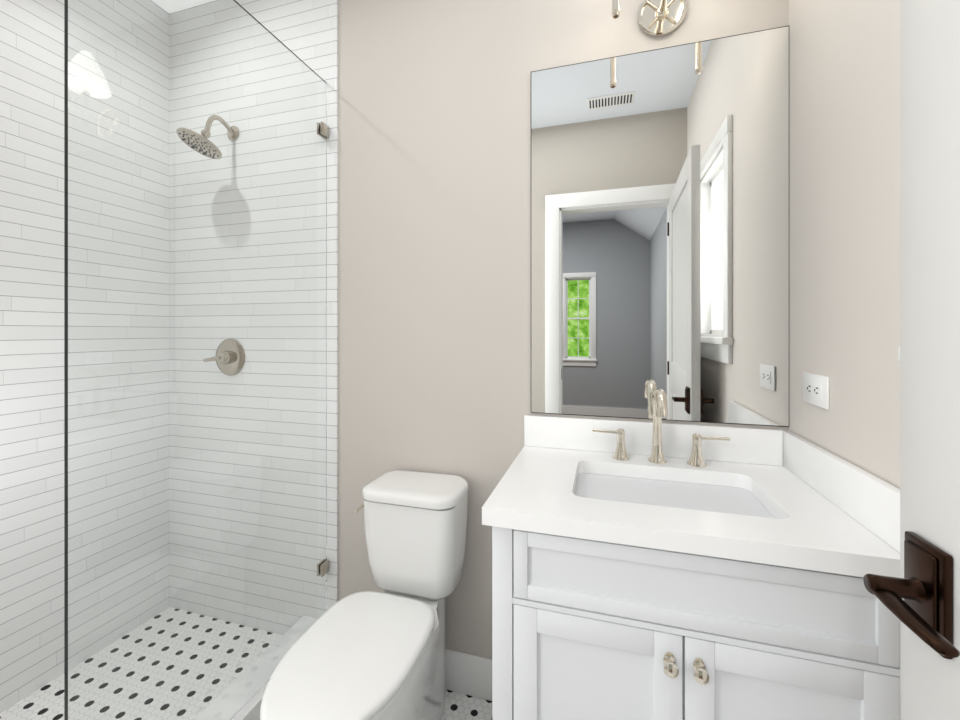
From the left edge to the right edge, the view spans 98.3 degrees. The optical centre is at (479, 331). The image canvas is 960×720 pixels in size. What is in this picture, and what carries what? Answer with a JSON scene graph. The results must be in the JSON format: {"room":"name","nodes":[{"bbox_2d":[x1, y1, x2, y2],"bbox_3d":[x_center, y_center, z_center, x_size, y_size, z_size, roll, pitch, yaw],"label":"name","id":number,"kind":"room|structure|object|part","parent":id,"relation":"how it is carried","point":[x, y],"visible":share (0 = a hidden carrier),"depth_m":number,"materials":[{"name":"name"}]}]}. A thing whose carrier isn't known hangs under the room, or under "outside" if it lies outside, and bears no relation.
{"room":"bathroom","nodes":[
{"label":"bathroom","id":0,"kind":"room"},
{"bbox_2d":[442,689,491,719],"bbox_3d":[-0.494,1.399,0.855,2.759,0.100,1.841,0,0,16],"label":"floor","id":1,"kind":"structure","parent":0,"point":[458,706],"depth_m":1.49,"materials":[{"name":"tile"}]},
{"bbox_2d":[0,674,63,719],"bbox_3d":[-1.379,1.327,1.112,0.676,0.044,1.590,0,0,16],"label":"floor","id":2,"kind":"structure","parent":1,"relation":"on","point":[46,703],"depth_m":1.45,"materials":[{"name":"tile"}]},
{"bbox_2d":[231,682,267,719],"bbox_3d":[-0.901,1.272,0.971,0.150,0.155,1.590,0,0,16],"label":"curb","id":3,"kind":"object","parent":1,"relation":"on","point":[251,710],"depth_m":1.33,"materials":[{"name":"stone"}]},
{"bbox_2d":[260,470,467,719],"bbox_3d":[-0.309,0.943,1.229,0.373,0.813,0.738,0,0,16],"label":"toilet","id":4,"kind":"object","parent":1,"relation":"on","point":[371,655],"visible":1,"depth_m":1.26,"materials":[{"name":"white ceramic"}]},
{"bbox_3d":[-0.349,0.876,1.127,0.354,0.026,0.518,0,0,16],"label":"lid","id":5,"kind":"part","parent":4,"relation":"part of","materials":[{"name":"white ceramic"}]},
{"bbox_3d":[-0.420,0.617,1.457,0.014,0.016,0.056,0,0,16],"label":"lever arm","id":6,"kind":"part","parent":4,"relation":"part of","materials":[{"name":"silver metal"}]},
{"bbox_3d":[-0.349,0.897,1.127,0.348,0.022,0.507,0,0,16],"label":"seat","id":7,"kind":"part","parent":4,"relation":"part of","materials":[{"name":"white ceramic"}]},
{"bbox_3d":[-0.225,0.741,1.477,0.334,0.327,0.215,0,0,16],"label":"tank","id":8,"kind":"part","parent":4,"relation":"part of","materials":[{"name":"white ceramic"}]},
{"bbox_2d":[482,388,899,719],"bbox_3d":[0.470,0.759,1.107,0.808,1.179,0.565,0,0,16],"label":"vanity","id":9,"kind":"object","parent":1,"relation":"on","point":[642,570],"visible":0.96,"depth_m":0.90,"materials":[{"name":"white paint"}]},
{"bbox_3d":[0.096,0.538,0.969,0.033,0.155,0.020,0,0,16],"label":"drawer","id":10,"kind":"part","parent":9,"relation":"part of","materials":[{"name":"white paint"}]},
{"bbox_3d":[0.107,0.927,0.966,0.055,0.589,0.020,0,0,16],"label":"door","id":11,"kind":"part","parent":9,"relation":"part of","materials":[{"name":"white paint"}]},
{"bbox_3d":[0.252,0.660,0.922,0.248,0.055,0.020,0,0,16],"label":"door","id":12,"kind":"part","parent":9,"relation":"part of","materials":[{"name":"white paint"}]},
{"bbox_3d":[0.253,0.927,0.927,0.252,0.483,0.011,0,0,16],"label":"door","id":13,"kind":"part","parent":9,"relation":"part of","materials":[{"name":"white paint"}]},
{"bbox_3d":[0.409,0.322,1.342,0.089,0.014,0.020,0,0,16],"label":"lever","id":14,"kind":"part","parent":9,"relation":"part of","materials":[{"name":"silver metal"}]},
{"bbox_3d":[0.452,0.357,1.331,0.052,0.095,0.052,0,0,16],"label":"handle","id":15,"kind":"part","parent":9,"relation":"part of","materials":[{"name":"silver metal"}]},
{"bbox_3d":[0.397,0.927,0.879,0.055,0.589,0.020,0,0,16],"label":"door","id":16,"kind":"part","parent":9,"relation":"part of","materials":[{"name":"white paint"}]},
{"bbox_3d":[0.391,0.688,0.853,0.029,0.029,0.034,0,0,16],"label":"knob","id":17,"kind":"part","parent":9,"relation":"part of","materials":[{"name":"silver metal"}]},
{"bbox_3d":[0.426,0.452,0.870,0.726,0.012,0.020,0,0,16],"label":"rail","id":18,"kind":"part","parent":9,"relation":"part of","materials":[{"name":"white paint"}]},
{"bbox_2d":[482,446,899,577],"bbox_3d":[0.471,0.425,1.111,0.808,0.040,0.557,0,0,16],"label":"countertop","id":19,"kind":"structure","parent":9,"relation":"on","point":[536,493],"depth_m":0.92,"materials":[{"name":"white stone"}]},
{"bbox_2d":[648,388,667,463],"bbox_3d":[0.539,0.287,1.246,0.054,0.235,0.168,0,0,16],"label":"faucet","id":20,"kind":"object","parent":19,"relation":"on","point":[659,398],"depth_m":1.29,"materials":[{"name":"silver metal"}]},
{"bbox_3d":[0.663,0.357,1.269,0.052,0.095,0.052,0,0,16],"label":"handle","id":21,"kind":"part","parent":9,"relation":"part of","materials":[{"name":"silver metal"}]},
{"bbox_3d":[0.455,0.927,0.862,0.055,0.589,0.020,0,0,16],"label":"door","id":22,"kind":"part","parent":9,"relation":"part of","materials":[{"name":"white paint"}]},
{"bbox_3d":[0.445,0.688,0.837,0.029,0.029,0.034,0,0,16],"label":"knob","id":23,"kind":"part","parent":9,"relation":"part of","materials":[{"name":"silver metal"}]},
{"bbox_3d":[0.427,0.538,0.875,0.659,0.093,0.011,0,0,16],"label":"drawer","id":24,"kind":"part","parent":9,"relation":"part of","materials":[{"name":"white paint"}]},
{"bbox_3d":[0.426,0.477,0.871,0.655,0.033,0.020,0,0,16],"label":"drawer","id":25,"kind":"part","parent":9,"relation":"part of","materials":[{"name":"white paint"}]},
{"bbox_3d":[0.426,0.599,0.871,0.655,0.033,0.020,0,0,16],"label":"drawer","id":26,"kind":"part","parent":9,"relation":"part of","materials":[{"name":"white paint"}]},
{"bbox_3d":[0.426,0.624,0.870,0.726,0.012,0.020,0,0,16],"label":"rail","id":27,"kind":"part","parent":9,"relation":"part of","materials":[{"name":"white paint"}]},
{"bbox_3d":[0.704,0.322,1.254,0.089,0.014,0.020,0,0,16],"label":"lever","id":28,"kind":"part","parent":9,"relation":"part of","materials":[{"name":"silver metal"}]},
{"bbox_3d":[0.601,0.927,0.824,0.252,0.483,0.011,0,0,16],"label":"door","id":29,"kind":"part","parent":9,"relation":"part of","materials":[{"name":"white paint"}]},
{"bbox_3d":[0.600,0.660,0.819,0.248,0.055,0.020,0,0,16],"label":"door","id":30,"kind":"part","parent":9,"relation":"part of","materials":[{"name":"white paint"}]},
{"bbox_3d":[0.745,0.927,0.776,0.055,0.589,0.020,0,0,16],"label":"door","id":31,"kind":"part","parent":9,"relation":"part of","materials":[{"name":"white paint"}]},
{"bbox_3d":[0.756,0.538,0.773,0.033,0.155,0.020,0,0,16],"label":"drawer","id":32,"kind":"part","parent":9,"relation":"part of","materials":[{"name":"white paint"}]},
{"bbox_2d":[338,0,788,658],"bbox_3d":[-0.250,-0.081,1.680,2.759,2.859,0.120,0,0,16],"label":"wall","id":33,"kind":"structure","parent":0,"point":[434,96],"depth_m":1.58,"materials":[{"name":"grey paint"}]},
{"bbox_2d":[0,0,63,712],"bbox_3d":[-1.759,-0.081,1.230,0.120,2.859,1.600,0,0,16],"label":"wall tile","id":34,"kind":"structure","parent":33,"relation":"attached to","point":[31,31],"depth_m":1.49,"materials":[{"name":"white tile"}]},
{"bbox_2d":[64,0,328,719],"bbox_3d":[-0.761,0.080,1.304,0.032,2.223,0.870,0,0,16],"label":"glass","id":35,"kind":"object","parent":33,"relation":"attached to","point":[195,138],"visible":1,"depth_m":1.15,"materials":[{"name":"clear glass"}]},
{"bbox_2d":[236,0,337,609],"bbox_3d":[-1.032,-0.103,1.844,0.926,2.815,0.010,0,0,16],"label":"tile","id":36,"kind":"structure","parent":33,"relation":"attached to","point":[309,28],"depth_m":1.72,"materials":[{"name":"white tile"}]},
{"bbox_2d":[445,649,491,700],"bbox_3d":[-0.204,1.278,1.596,0.798,0.143,0.016,0,0,16],"label":"baseboard","id":37,"kind":"structure","parent":33,"relation":"attached to","point":[468,674],"depth_m":1.54,"materials":[{"name":"white paint"}]},
{"bbox_2d":[612,0,686,36],"bbox_3d":[0.557,-1.095,1.235,0.463,0.329,0.274,0,0,16],"label":"light","id":38,"kind":"object","parent":33,"relation":"attached to","point":[656,18],"visible":1,"depth_m":1.35,"materials":[{"name":"silver metal"}]},
{"bbox_3d":[0.594,-1.045,1.354,0.148,0.148,0.026,0,0,16],"label":"plate","id":39,"kind":"part","parent":38,"relation":"part of","materials":[{"name":"silver metal"}]},
{"bbox_3d":[0.586,-1.045,1.327,0.024,0.023,0.042,0,0,16],"label":"post","id":40,"kind":"part","parent":38,"relation":"part of","materials":[{"name":"silver metal"}]},
{"bbox_2d":[524,415,782,465],"bbox_3d":[0.537,0.351,1.371,0.788,0.108,0.020,0,0,16],"label":"backsplash","id":41,"kind":"structure","parent":33,"relation":"attached to","point":[763,446],"depth_m":1.34,"materials":[{"name":"white stone"}]},
{"bbox_2d":[531,26,788,426],"bbox_3d":[0.561,-0.321,1.374,0.790,1.219,0.006,0,0,16],"label":"mirror","id":42,"kind":"object","parent":33,"relation":"attached to","point":[660,177],"visible":1,"depth_m":1.36,"materials":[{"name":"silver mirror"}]},
{"bbox_2d":[789,0,899,488],"bbox_3d":[0.905,-0.081,0.934,0.120,2.859,0.655,0,0,16],"label":"wall","id":43,"kind":"structure","parent":0,"point":[844,55],"depth_m":0.97,"materials":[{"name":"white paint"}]},
{"bbox_2d":[803,372,828,409],"bbox_3d":[0.888,0.153,1.100,0.008,0.082,0.132,0,0,16],"label":"outlet","id":44,"kind":"object","parent":43,"relation":"attached to","point":[815,387],"visible":1,"depth_m":1.09,"materials":[{"name":"white plastic"}]},
{"bbox_2d":[904,540,937,630],"bbox_3d":[0.574,0.337,0.541,0.008,0.110,0.052,0,0,16],"label":"rosette","id":45,"kind":"object","parent":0,"point":[918,563],"depth_m":0.53,"materials":[{"name":"brown metal"}]},
{"bbox_3d":[0.510,1.228,0.176,0.056,0.230,0.629,0,0,16],"label":"rail","id":46,"kind":"object","parent":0,"visible":0},
{"bbox_3d":[0.510,0.167,0.176,0.038,1.896,0.633,0,0,16],"label":"door","id":47,"kind":"structure","parent":46,"relation":"attached to","visible":0},
{"bbox_2d":[863,0,959,719],"bbox_3d":[0.574,0.222,0.544,0.110,2.242,0.116,0,0,16],"label":"door","id":48,"kind":"structure","parent":47,"relation":"attached to","point":[912,588],"depth_m":0.54,"materials":[{"name":"white paint"}]},
{"bbox_2d":[869,588,959,657],"bbox_3d":[0.518,0.343,0.504,0.028,0.015,0.126,0,0,16],"label":"door lever","id":49,"kind":"object","parent":48,"relation":"attached to","point":[891,600],"visible":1,"depth_m":0.48,"materials":[{"name":"brown metal"}]},
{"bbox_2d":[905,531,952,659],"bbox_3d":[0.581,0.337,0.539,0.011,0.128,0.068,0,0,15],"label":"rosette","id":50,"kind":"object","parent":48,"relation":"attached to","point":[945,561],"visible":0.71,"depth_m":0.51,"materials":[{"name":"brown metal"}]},
{"bbox_3d":[0.606,0.222,0.535,0.043,2.242,0.116,0,0,16],"label":"door stile","id":51,"kind":"part","parent":48,"relation":"part of","materials":[{"name":"white wood"}]}
]}

